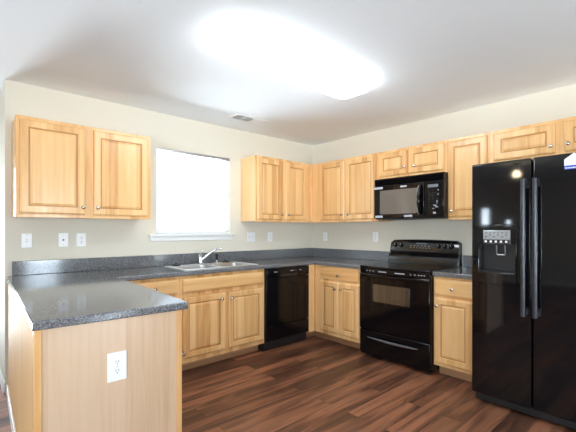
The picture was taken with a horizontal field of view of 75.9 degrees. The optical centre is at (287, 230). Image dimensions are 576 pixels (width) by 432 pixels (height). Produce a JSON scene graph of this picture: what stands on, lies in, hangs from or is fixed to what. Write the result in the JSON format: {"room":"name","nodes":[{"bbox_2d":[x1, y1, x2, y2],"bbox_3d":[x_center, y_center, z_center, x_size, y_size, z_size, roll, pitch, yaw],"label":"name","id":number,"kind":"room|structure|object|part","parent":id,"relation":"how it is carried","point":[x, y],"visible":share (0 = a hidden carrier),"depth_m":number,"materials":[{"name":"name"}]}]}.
{"room":"kitchen","nodes":[
{"label":"kitchen","id":0,"kind":"room"},
{"bbox_2d":[0,87,2,374],"bbox_3d":[-2.702,0.048,3.543,0.150,2.449,1.350,0,0,-42],"label":"wall","id":1,"kind":"structure","parent":0,"point":[1,94],"depth_m":3.11,"materials":[{"name":"beige paint"}]},
{"bbox_2d":[0,368,4,392],"bbox_3d":[-2.713,1.230,3.433,0.013,0.085,1.500,0,0,-42],"label":"baseboard","id":2,"kind":"structure","parent":1,"relation":"attached to","point":[2,382],"depth_m":2.93,"materials":[{"name":"white paint"}]},
{"bbox_2d":[3,79,312,392],"bbox_3d":[-0.926,0.048,4.127,3.575,2.449,0.150,0,0,-42],"label":"wall","id":3,"kind":"structure","parent":0,"point":[104,237],"depth_m":3.51,"materials":[{"name":"beige paint"}]},
{"bbox_2d":[21,233,31,247],"bbox_3d":[-2.100,0.084,2.967,0.074,0.116,0.012,0,0,-42],"label":"light switch","id":4,"kind":"object","parent":3,"relation":"attached to","point":[26,238],"visible":1,"depth_m":2.96,"materials":[{"name":"white plastic"}]},
{"bbox_2d":[58,233,67,246],"bbox_3d":[-1.909,0.084,3.138,0.074,0.116,0.012,0,0,-42],"label":"cable jack","id":5,"kind":"object","parent":3,"relation":"attached to","point":[62,237],"visible":1,"depth_m":3.13,"materials":[{"name":"white plastic"}]},
{"bbox_2d":[11,114,150,218],"bbox_3d":[-1.693,-0.468,3.100,0.985,0.744,0.352,0,0,-42],"label":"upper cabinet","id":6,"kind":"object","parent":3,"relation":"attached to","point":[59,169],"visible":1,"depth_m":2.93,"materials":[{"name":"brown wood"}]},
{"bbox_3d":[-1.792,-0.469,2.828,0.430,0.691,0.019,0,0,-42],"label":"door","id":7,"kind":"part","parent":6,"relation":"part of","materials":[{"name":"brown wood"}]},
{"bbox_3d":[-1.789,-0.469,2.824,0.321,0.582,0.009,0,0,-42],"label":"panel","id":8,"kind":"part","parent":6,"relation":"part of","materials":[{"name":"brown wood"}]},
{"bbox_3d":[-1.422,-0.469,3.160,0.446,0.691,0.019,0,0,-42],"label":"door","id":9,"kind":"part","parent":6,"relation":"part of","materials":[{"name":"brown wood"}]},
{"bbox_3d":[-1.418,-0.469,3.156,0.337,0.582,0.009,0,0,-42],"label":"panel","id":10,"kind":"part","parent":6,"relation":"part of","materials":[{"name":"brown wood"}]},
{"bbox_2d":[77,233,85,246],"bbox_3d":[-1.809,0.086,3.229,0.074,0.116,0.008,0,0,-42],"label":"wall socket","id":11,"kind":"object","parent":3,"relation":"attached to","point":[81,237],"visible":1,"depth_m":3.23,"materials":[{"name":"white plastic"}]},
{"bbox_2d":[12,248,312,275],"bbox_3d":[-0.909,0.304,4.027,3.381,0.114,0.020,0,0,-42],"label":"backsplash","id":12,"kind":"structure","parent":3,"relation":"attached to","point":[33,267],"depth_m":3.53,"materials":[{"name":"grey laminate"}]},
{"bbox_2d":[148,231,234,240],"bbox_3d":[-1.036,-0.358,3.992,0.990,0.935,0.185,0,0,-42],"label":"window sill","id":13,"kind":"structure","parent":3,"relation":"in","point":[197,236],"depth_m":3.92,"materials":[{"name":"white paint"}]},
{"bbox_3d":[-1.016,0.051,3.969,0.990,0.020,0.125,0,0,-42],"label":"sill","id":14,"kind":"part","parent":13,"relation":"part of","materials":[{"name":"white paint"}]},
{"bbox_3d":[-1.066,-0.392,4.049,0.867,0.866,0.060,0,0,-42],"label":"frame","id":15,"kind":"part","parent":13,"relation":"part of","materials":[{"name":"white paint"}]},
{"bbox_2d":[156,148,228,233],"bbox_3d":[-1.007,-0.393,3.984,0.859,0.860,0.040,0,0,-42],"label":"window","id":16,"kind":"structure","parent":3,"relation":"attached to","point":[192,190],"depth_m":3.95,"materials":[{"name":"white glass"}]},
{"bbox_3d":[-1.007,-0.810,3.984,0.859,0.026,0.040,0,0,-42],"label":"head rail","id":17,"kind":"part","parent":16,"relation":"part of","materials":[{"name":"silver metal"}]},
{"bbox_3d":[-1.006,0.030,3.982,0.855,0.014,0.024,0,0,-42],"label":"rail","id":18,"kind":"part","parent":16,"relation":"part of","materials":[{"name":"white plastic"}]},
{"bbox_2d":[247,232,254,241],"bbox_3d":[-0.443,0.083,4.452,0.118,0.116,0.012,0,0,-42],"label":"light switch","id":19,"kind":"object","parent":3,"relation":"attached to","point":[250,235],"visible":1,"depth_m":4.45,"materials":[{"name":"white plastic"}]},
{"bbox_2d":[268,232,271,241],"bbox_3d":[-0.224,0.086,4.650,0.074,0.116,0.008,0,0,-42],"label":"wall socket","id":20,"kind":"object","parent":3,"relation":"attached to","point":[269,233],"visible":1,"depth_m":4.64,"materials":[{"name":"white plastic"}]},
{"bbox_2d":[241,155,312,222],"bbox_3d":[-0.104,-0.468,4.524,0.906,0.744,0.352,0,0,-42],"label":"upper cabinet","id":21,"kind":"object","parent":3,"relation":"attached to","point":[272,189],"visible":1,"depth_m":4.31,"materials":[{"name":"brown wood"}]},
{"bbox_3d":[-0.202,-0.469,4.253,0.369,0.691,0.019,0,0,-42],"label":"door","id":22,"kind":"part","parent":21,"relation":"part of","materials":[{"name":"brown wood"}]},
{"bbox_3d":[-0.199,-0.469,4.249,0.260,0.582,0.009,0,0,-42],"label":"panel","id":23,"kind":"part","parent":21,"relation":"part of","materials":[{"name":"brown wood"}]},
{"bbox_3d":[0.103,-0.469,4.526,0.343,0.691,0.019,0,0,-42],"label":"door","id":24,"kind":"part","parent":21,"relation":"part of","materials":[{"name":"brown wood"}]},
{"bbox_3d":[0.107,-0.469,4.522,0.234,0.582,0.009,0,0,-42],"label":"panel","id":25,"kind":"part","parent":21,"relation":"part of","materials":[{"name":"brown wood"}]},
{"bbox_2d":[0,0,575,145],"bbox_3d":[-1.042,-1.226,0.566,8.500,0.100,8.300,0,0,-42],"label":"ceiling","id":26,"kind":"structure","parent":0,"point":[420,59],"depth_m":2.44,"materials":[{"name":"white paint"}]},
{"bbox_2d":[229,113,268,124],"bbox_3d":[-0.412,-1.170,3.910,0.400,0.011,0.170,0,0,-42],"label":"ceiling vent","id":27,"kind":"object","parent":26,"relation":"in","point":[237,116],"visible":1,"depth_m":3.89,"materials":[{"name":"white metal"}]},
{"bbox_2d":[217,27,370,98],"bbox_3d":[0.104,-1.139,2.607,1.270,0.074,0.340,0,0,-42],"label":"ceiling light","id":28,"kind":"object","parent":26,"relation":"attached to","point":[249,46],"visible":1,"depth_m":2.44,"materials":[{"name":"white paint"}]},
{"bbox_2d":[0,335,575,431],"bbox_3d":[-1.042,1.323,0.566,8.500,0.100,8.300,0,0,-42],"label":"floor","id":29,"kind":"structure","parent":0,"point":[313,383],"depth_m":2.79,"materials":[{"name":"red wood"}]},
{"bbox_2d":[6,283,185,431],"bbox_3d":[-1.341,0.836,2.373,0.676,0.873,1.819,0,0,-40],"label":"base cabinet","id":30,"kind":"object","parent":29,"relation":"on","point":[57,377],"visible":0.61,"depth_m":1.67,"materials":[{"name":"brown wood"}]},
{"bbox_3d":[-1.600,1.235,2.165,0.013,0.075,1.810,0,0,-40],"label":"trim","id":31,"kind":"part","parent":30,"relation":"part of","materials":[{"name":"white paint"}]},
{"bbox_3d":[-1.595,0.836,2.179,0.012,0.873,1.795,0,0,-40],"label":"panel","id":32,"kind":"part","parent":30,"relation":"part of","materials":[{"name":"brown wood"}]},
{"bbox_3d":[-1.008,0.836,1.484,0.028,0.873,0.024,0,0,-40],"label":"corner trim","id":33,"kind":"part","parent":30,"relation":"part of","materials":[{"name":"brown wood"}]},
{"bbox_3d":[-0.781,0.836,1.674,0.564,0.873,0.020,0,0,-40],"label":"panel","id":34,"kind":"part","parent":30,"relation":"part of","materials":[{"name":"brown wood"}]},
{"bbox_2d":[107,350,126,382],"bbox_3d":[-0.771,0.615,1.664,0.082,0.130,0.009,0,0,-39],"label":"wall socket","id":35,"kind":"object","parent":30,"relation":"attached to","point":[116,361],"visible":1,"depth_m":1.66,"materials":[{"name":"white plastic"}]},
{"bbox_2d":[113,359,120,365],"bbox_3d":[-0.769,0.595,1.662,0.034,0.029,0.003,0,0,-40],"label":"receptacle","id":36,"kind":"object","parent":35,"relation":"attached to","point":[116,362],"depth_m":1.66,"materials":[{"name":"grey plastic"}]},
{"bbox_2d":[113,367,120,373],"bbox_3d":[-0.769,0.634,1.662,0.034,0.029,0.003,0,0,-40],"label":"receptacle","id":37,"kind":"object","parent":35,"relation":"attached to","point":[116,370],"depth_m":1.66,"materials":[{"name":"grey plastic"}]},
{"bbox_3d":[-0.927,0.836,2.309,0.022,0.873,1.187,0,0,-40],"label":"frame","id":38,"kind":"part","parent":30,"relation":"part of","materials":[{"name":"brown wood"}]},
{"bbox_3d":[-0.725,0.859,2.097,0.019,0.537,0.562,0,0,-40],"label":"door","id":39,"kind":"part","parent":30,"relation":"part of","materials":[{"name":"brown wood"}]},
{"bbox_2d":[7,248,389,330],"bbox_3d":[-0.321,0.323,3.294,3.483,0.152,1.897,0,0,-42],"label":"countertop","id":40,"kind":"structure","parent":30,"relation":"on","point":[56,293],"depth_m":2.87,"materials":[{"name":"grey stone"}]},
{"bbox_2d":[194,247,220,263],"bbox_3d":[-0.840,0.266,3.867,0.287,0.175,0.105,0,0,-9],"label":"kitchen faucet","id":41,"kind":"object","parent":40,"relation":"on","point":[201,258],"visible":0.99,"depth_m":3.84,"materials":[{"name":"silver metal"}]},
{"bbox_3d":[-0.803,0.251,3.845,0.224,0.145,0.026,0,0,1],"label":"spout","id":42,"kind":"part","parent":41,"relation":"part of","materials":[{"name":"silver metal"}]},
{"bbox_2d":[164,261,258,270],"bbox_3d":[-0.762,0.440,3.731,0.830,0.172,0.490,0,0,-42],"label":"sink","id":43,"kind":"object","parent":40,"relation":"in","point":[186,267],"visible":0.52,"depth_m":3.75,"materials":[{"name":"silver metal"}]},
{"bbox_3d":[-0.887,0.440,3.578,0.360,0.172,0.350,0,0,-42],"label":"bowl","id":44,"kind":"part","parent":43,"relation":"part of","materials":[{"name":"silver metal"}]},
{"bbox_3d":[-0.597,0.440,3.838,0.360,0.172,0.350,0,0,-42],"label":"bowl","id":45,"kind":"part","parent":43,"relation":"part of","materials":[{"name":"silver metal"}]},
{"bbox_2d":[129,276,179,298],"bbox_3d":[-1.288,0.836,3.265,0.436,0.873,0.647,0,0,-42],"label":"base cabinet","id":46,"kind":"object","parent":29,"relation":"on","point":[170,286],"visible":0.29,"depth_m":3.10,"materials":[{"name":"brown wood"}]},
{"bbox_3d":[-1.099,0.489,3.053,0.395,0.119,0.019,0,0,-42],"label":"drawer","id":47,"kind":"part","parent":46,"relation":"part of","materials":[{"name":"brown wood"}]},
{"bbox_2d":[180,269,263,370],"bbox_3d":[-0.777,0.836,3.723,0.931,0.873,0.647,0,0,-42],"label":"base cabinet","id":48,"kind":"object","parent":29,"relation":"on","point":[223,319],"visible":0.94,"depth_m":3.47,"materials":[{"name":"brown wood"}]},
{"bbox_3d":[-0.756,0.859,3.360,0.431,0.537,0.019,0,0,-42],"label":"door","id":49,"kind":"part","parent":48,"relation":"part of","materials":[{"name":"brown wood"}]},
{"bbox_3d":[-0.753,0.859,3.357,0.322,0.428,0.009,0,0,-42],"label":"panel","id":50,"kind":"part","parent":48,"relation":"part of","materials":[{"name":"brown wood"}]},
{"bbox_3d":[-0.587,0.489,3.511,0.884,0.119,0.019,0,0,-42],"label":"false drawer","id":51,"kind":"part","parent":48,"relation":"part of","materials":[{"name":"brown wood"}]},
{"bbox_3d":[-0.413,0.859,3.667,0.423,0.537,0.019,0,0,-42],"label":"door","id":52,"kind":"part","parent":48,"relation":"part of","materials":[{"name":"brown wood"}]},
{"bbox_3d":[-0.410,0.859,3.663,0.314,0.428,0.009,0,0,-42],"label":"panel","id":53,"kind":"part","parent":48,"relation":"part of","materials":[{"name":"brown wood"}]},
{"bbox_2d":[258,265,308,350],"bbox_3d":[-0.185,0.836,4.232,0.619,0.867,0.623,0,0,-42],"label":"dishwasher","id":54,"kind":"object","parent":29,"relation":"on","point":[286,289],"visible":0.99,"depth_m":3.99,"materials":[{"name":"black plastic"}]},
{"bbox_3d":[-0.005,1.083,4.031,0.617,0.149,0.040,0,0,-42],"label":"panel","id":55,"kind":"part","parent":54,"relation":"part of","materials":[{"name":"black"}]},
{"bbox_3d":[-0.004,0.755,4.030,0.617,0.495,0.042,0,0,-42],"label":"door","id":56,"kind":"part","parent":54,"relation":"part of","materials":[{"name":"black"}]},
{"bbox_3d":[-0.003,0.455,4.029,0.617,0.097,0.046,0,0,-42],"label":"control panel","id":57,"kind":"part","parent":54,"relation":"part of","materials":[{"name":"black plastic"}]},
{"bbox_2d":[306,264,314,336],"bbox_3d":[0.272,0.836,4.362,0.224,0.873,0.148,0,0,-42],"label":"cabinet filler","id":58,"kind":"object","parent":29,"relation":"on","point":[311,267],"visible":0.79,"depth_m":4.27,"materials":[{"name":"brown wood"}]},
{"bbox_2d":[313,265,360,348],"bbox_3d":[0.696,0.836,4.282,0.647,0.873,0.794,0,0,-42],"label":"base cabinet","id":59,"kind":"object","parent":29,"relation":"on","point":[337,289],"visible":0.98,"depth_m":4.03,"materials":[{"name":"brown wood"}]},
{"bbox_3d":[0.455,0.852,4.118,0.009,0.449,0.154,0,0,-42],"label":"panel","id":60,"kind":"part","parent":59,"relation":"part of","materials":[{"name":"brown wood"}]},
{"bbox_3d":[0.459,0.852,4.122,0.019,0.558,0.263,0,0,-42],"label":"door","id":61,"kind":"part","parent":59,"relation":"part of","materials":[{"name":"brown wood"}]},
{"bbox_3d":[0.552,0.479,4.017,0.019,0.139,0.543,0,0,-42],"label":"drawer","id":62,"kind":"part","parent":59,"relation":"part of","materials":[{"name":"brown wood"}]},
{"bbox_3d":[0.639,0.852,3.912,0.009,0.449,0.161,0,0,-42],"label":"panel","id":63,"kind":"part","parent":59,"relation":"part of","materials":[{"name":"brown wood"}]},
{"bbox_3d":[0.643,0.852,3.916,0.019,0.558,0.270,0,0,-42],"label":"door","id":64,"kind":"part","parent":59,"relation":"part of","materials":[{"name":"brown wood"}]},
{"bbox_2d":[360,239,461,373],"bbox_3d":[1.202,0.686,3.676,0.683,1.174,0.757,0,0,-42],"label":"electric range","id":65,"kind":"object","parent":29,"relation":"on","point":[397,294],"visible":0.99,"depth_m":3.50,"materials":[{"name":"black metal"}]},
{"bbox_3d":[0.958,1.061,3.469,0.044,0.023,0.543,0,0,-42],"label":"handle","id":66,"kind":"part","parent":65,"relation":"part of","materials":[{"name":"grey metal"}]},
{"bbox_3d":[0.966,0.449,3.464,0.042,0.024,0.737,0,0,-42],"label":"handle","id":67,"kind":"part","parent":65,"relation":"part of","materials":[{"name":"black plastic"}]},
{"bbox_3d":[0.988,1.110,3.484,0.021,0.226,0.749,0,0,-42],"label":"storage drawer","id":68,"kind":"part","parent":65,"relation":"part of","materials":[{"name":"black metal"}]},
{"bbox_3d":[0.987,0.709,3.483,0.024,0.557,0.749,0,0,-42],"label":"oven door","id":69,"kind":"part","parent":65,"relation":"part of","materials":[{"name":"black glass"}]},
{"bbox_2d":[360,262,459,273],"bbox_3d":[1.191,0.366,3.666,0.618,0.024,0.757,0,0,-42],"label":"cooktop","id":70,"kind":"object","parent":65,"relation":"in","point":[386,267],"depth_m":3.58,"materials":[{"name":"black glass"}]},
{"bbox_2d":[434,276,471,381],"bbox_3d":[1.597,0.836,3.277,0.647,0.873,0.352,0,0,-42],"label":"base cabinet","id":71,"kind":"object","parent":29,"relation":"on","point":[452,296],"visible":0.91,"depth_m":3.09,"materials":[{"name":"brown wood"}]},
{"bbox_2d":[432,255,471,279],"bbox_3d":[1.605,0.323,3.279,0.634,0.152,0.358,0,0,-42],"label":"countertop","id":72,"kind":"structure","parent":71,"relation":"on","point":[465,272],"depth_m":3.20,"materials":[{"name":"grey laminate"}]},
{"bbox_3d":[1.378,0.864,3.088,0.009,0.453,0.208,0,0,-42],"label":"panel","id":73,"kind":"part","parent":71,"relation":"part of","materials":[{"name":"brown wood"}]},
{"bbox_3d":[1.381,0.491,3.092,0.019,0.140,0.317,0,0,-42],"label":"drawer","id":74,"kind":"part","parent":71,"relation":"part of","materials":[{"name":"brown wood"}]},
{"bbox_3d":[1.381,0.864,3.092,0.019,0.562,0.317,0,0,-42],"label":"door","id":75,"kind":"part","parent":71,"relation":"part of","materials":[{"name":"brown wood"}]},
{"bbox_2d":[472,152,575,429],"bbox_3d":[1.946,0.395,2.647,0.872,1.755,0.915,0,0,-42],"label":"refrigerator","id":76,"kind":"object","parent":29,"relation":"on","point":[524,210],"visible":1,"depth_m":2.47,"materials":[{"name":"black plastic"}]},
{"bbox_3d":[1.469,0.049,2.601,0.007,0.096,0.177,0,0,-42],"label":"dispenser panel","id":77,"kind":"part","parent":76,"relation":"part of","materials":[{"name":"silver metal"}]},
{"bbox_3d":[1.516,0.355,2.618,0.072,1.675,0.384,0,0,-42],"label":"freezer door","id":78,"kind":"part","parent":76,"relation":"part of","materials":[{"name":"black metal"}]},
{"bbox_3d":[1.570,0.117,2.460,0.062,0.912,0.030,0,0,-42],"label":"handle","id":79,"kind":"part","parent":76,"relation":"part of","materials":[{"name":"grey plastic"}]},
{"bbox_3d":[1.616,0.117,2.409,0.062,0.912,0.030,0,0,-42],"label":"handle","id":80,"kind":"part","parent":76,"relation":"part of","materials":[{"name":"grey"}]},
{"bbox_3d":[1.823,0.355,2.275,0.072,1.675,0.526,0,0,-42],"label":"fridge door","id":81,"kind":"part","parent":76,"relation":"part of","materials":[{"name":"black metal"}]},
{"bbox_2d":[564,153,575,169],"bbox_3d":[1.768,-0.429,2.280,0.002,0.100,0.100,0,0,-42],"label":"paper notice","id":82,"kind":"object","parent":76,"relation":"attached to","point":[569,162],"visible":1,"depth_m":2.29,"materials":[{"name":"white paper"}]},
{"bbox_2d":[313,84,575,266],"bbox_3d":[2.618,0.048,2.738,0.150,2.449,6.650,0,0,-42],"label":"wall","id":83,"kind":"structure","parent":0,"point":[558,103],"depth_m":3.90,"materials":[{"name":"beige paint"}]},
{"bbox_2d":[323,232,326,240],"bbox_3d":[0.503,0.089,4.979,0.008,0.116,0.074,0,0,-42],"label":"wall socket","id":84,"kind":"object","parent":83,"relation":"attached to","point":[324,233],"visible":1,"depth_m":4.98,"materials":[{"name":"white plastic"}]},
{"bbox_2d":[313,248,389,260],"bbox_3d":[0.767,0.304,4.675,0.020,0.114,1.250,0,0,-42],"label":"backsplash","id":85,"kind":"structure","parent":83,"relation":"attached to","point":[321,252],"depth_m":4.62,"materials":[{"name":"grey laminate"}]},
{"bbox_2d":[313,153,392,222],"bbox_3d":[0.742,-0.468,4.452,0.352,0.744,0.980,0,0,-42],"label":"upper cabinet","id":86,"kind":"object","parent":83,"relation":"attached to","point":[343,189],"visible":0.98,"depth_m":4.33,"materials":[{"name":"brown wood"}]},
{"bbox_3d":[0.529,-0.469,4.477,0.009,0.582,0.281,0,0,-42],"label":"panel","id":87,"kind":"part","parent":86,"relation":"part of","materials":[{"name":"brown wood"}]},
{"bbox_3d":[0.533,-0.469,4.480,0.019,0.691,0.390,0,0,-42],"label":"door","id":88,"kind":"part","parent":86,"relation":"part of","materials":[{"name":"brown wood"}]},
{"bbox_3d":[0.811,-0.469,4.163,0.009,0.582,0.303,0,0,-42],"label":"panel","id":89,"kind":"part","parent":86,"relation":"part of","materials":[{"name":"brown wood"}]},
{"bbox_3d":[0.815,-0.469,4.166,0.019,0.691,0.412,0,0,-42],"label":"door","id":90,"kind":"part","parent":86,"relation":"part of","materials":[{"name":"brown wood"}]},
{"bbox_2d":[373,232,377,241],"bbox_3d":[1.037,0.083,4.383,0.008,0.116,0.074,0,0,-42],"label":"wall socket","id":91,"kind":"object","parent":83,"relation":"attached to","point":[375,234],"visible":1,"depth_m":4.38,"materials":[{"name":"white plastic"}]},
{"bbox_2d":[378,140,446,179],"bbox_3d":[1.321,-0.690,3.805,0.352,0.301,0.754,0,0,-42],"label":"upper cabinet","id":92,"kind":"object","parent":83,"relation":"attached to","point":[427,158],"visible":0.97,"depth_m":3.67,"materials":[{"name":"brown wood"}]},
{"bbox_3d":[1.088,-0.692,3.854,0.009,0.136,0.227,0,0,-42],"label":"panel","id":93,"kind":"part","parent":92,"relation":"part of","materials":[{"name":"brown wood"}]},
{"bbox_3d":[1.092,-0.692,3.857,0.019,0.245,0.336,0,0,-42],"label":"door","id":94,"kind":"part","parent":92,"relation":"part of","materials":[{"name":"brown wood"}]},
{"bbox_2d":[374,172,447,219],"bbox_3d":[1.291,-0.322,3.756,0.460,0.425,0.757,0,0,-42],"label":"microwave oven","id":95,"kind":"object","parent":92,"relation":"attached to","point":[422,196],"visible":0.98,"depth_m":3.60,"materials":[{"name":"black plastic"}]},
{"bbox_3d":[1.113,-0.294,3.725,0.030,0.337,0.565,0,0,-42],"label":"door","id":96,"kind":"part","parent":95,"relation":"part of","materials":[{"name":"black glass"}]},
{"bbox_3d":[1.249,-0.290,3.509,0.068,0.292,0.036,0,0,-42],"label":"handle","id":97,"kind":"part","parent":95,"relation":"part of","materials":[{"name":"black plastic"}]},
{"bbox_3d":[1.367,-0.294,3.442,0.030,0.337,0.188,0,0,-42],"label":"control panel","id":98,"kind":"part","parent":95,"relation":"part of","materials":[{"name":"black plastic"}]},
{"bbox_3d":[1.333,-0.692,3.581,0.009,0.136,0.254,0,0,-42],"label":"panel","id":99,"kind":"part","parent":92,"relation":"part of","materials":[{"name":"brown wood"}]},
{"bbox_3d":[1.336,-0.692,3.584,0.019,0.245,0.363,0,0,-42],"label":"door","id":100,"kind":"part","parent":92,"relation":"part of","materials":[{"name":"brown wood"}]},
{"bbox_2d":[463,255,471,267],"bbox_3d":[1.836,0.304,3.482,0.020,0.114,0.353,0,0,-42],"label":"backsplash","id":101,"kind":"structure","parent":83,"relation":"attached to","point":[467,260],"depth_m":3.57,"materials":[{"name":"grey laminate"}]},
{"bbox_2d":[447,132,489,219],"bbox_3d":[1.700,-0.468,3.383,0.352,0.744,0.377,0,0,-42],"label":"upper cabinet","id":102,"kind":"object","parent":83,"relation":"attached to","point":[465,152],"visible":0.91,"depth_m":3.31,"materials":[{"name":"brown wood"}]},
{"bbox_3d":[1.592,-0.469,3.291,0.009,0.582,0.231,0,0,-42],"label":"panel","id":103,"kind":"part","parent":102,"relation":"part of","materials":[{"name":"brown wood"}]},
{"bbox_2d":[490,116,575,162],"bbox_3d":[2.156,-0.690,2.873,0.352,0.301,0.990,0,0,-42],"label":"upper cabinet","id":104,"kind":"object","parent":83,"relation":"attached to","point":[554,137],"visible":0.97,"depth_m":2.90,"materials":[{"name":"brown wood"}]},
{"bbox_3d":[1.885,-0.702,2.964,0.009,0.116,0.324,0,0,-42],"label":"panel","id":105,"kind":"part","parent":104,"relation":"part of","materials":[{"name":"brown wood"}]},
{"bbox_3d":[1.889,-0.702,2.967,0.019,0.225,0.433,0,0,-42],"label":"door","id":106,"kind":"part","parent":104,"relation":"part of","materials":[{"name":"brown wood"}]},
{"bbox_3d":[2.215,-0.702,2.603,0.019,0.225,0.433,0,0,-42],"label":"door","id":107,"kind":"part","parent":104,"relation":"part of","materials":[{"name":"brown wood"}]},
{"bbox_3d":[2.211,-0.702,2.600,0.009,0.116,0.324,0,0,-42],"label":"panel","id":108,"kind":"part","parent":104,"relation":"part of","materials":[{"name":"brown wood"}]}
]}

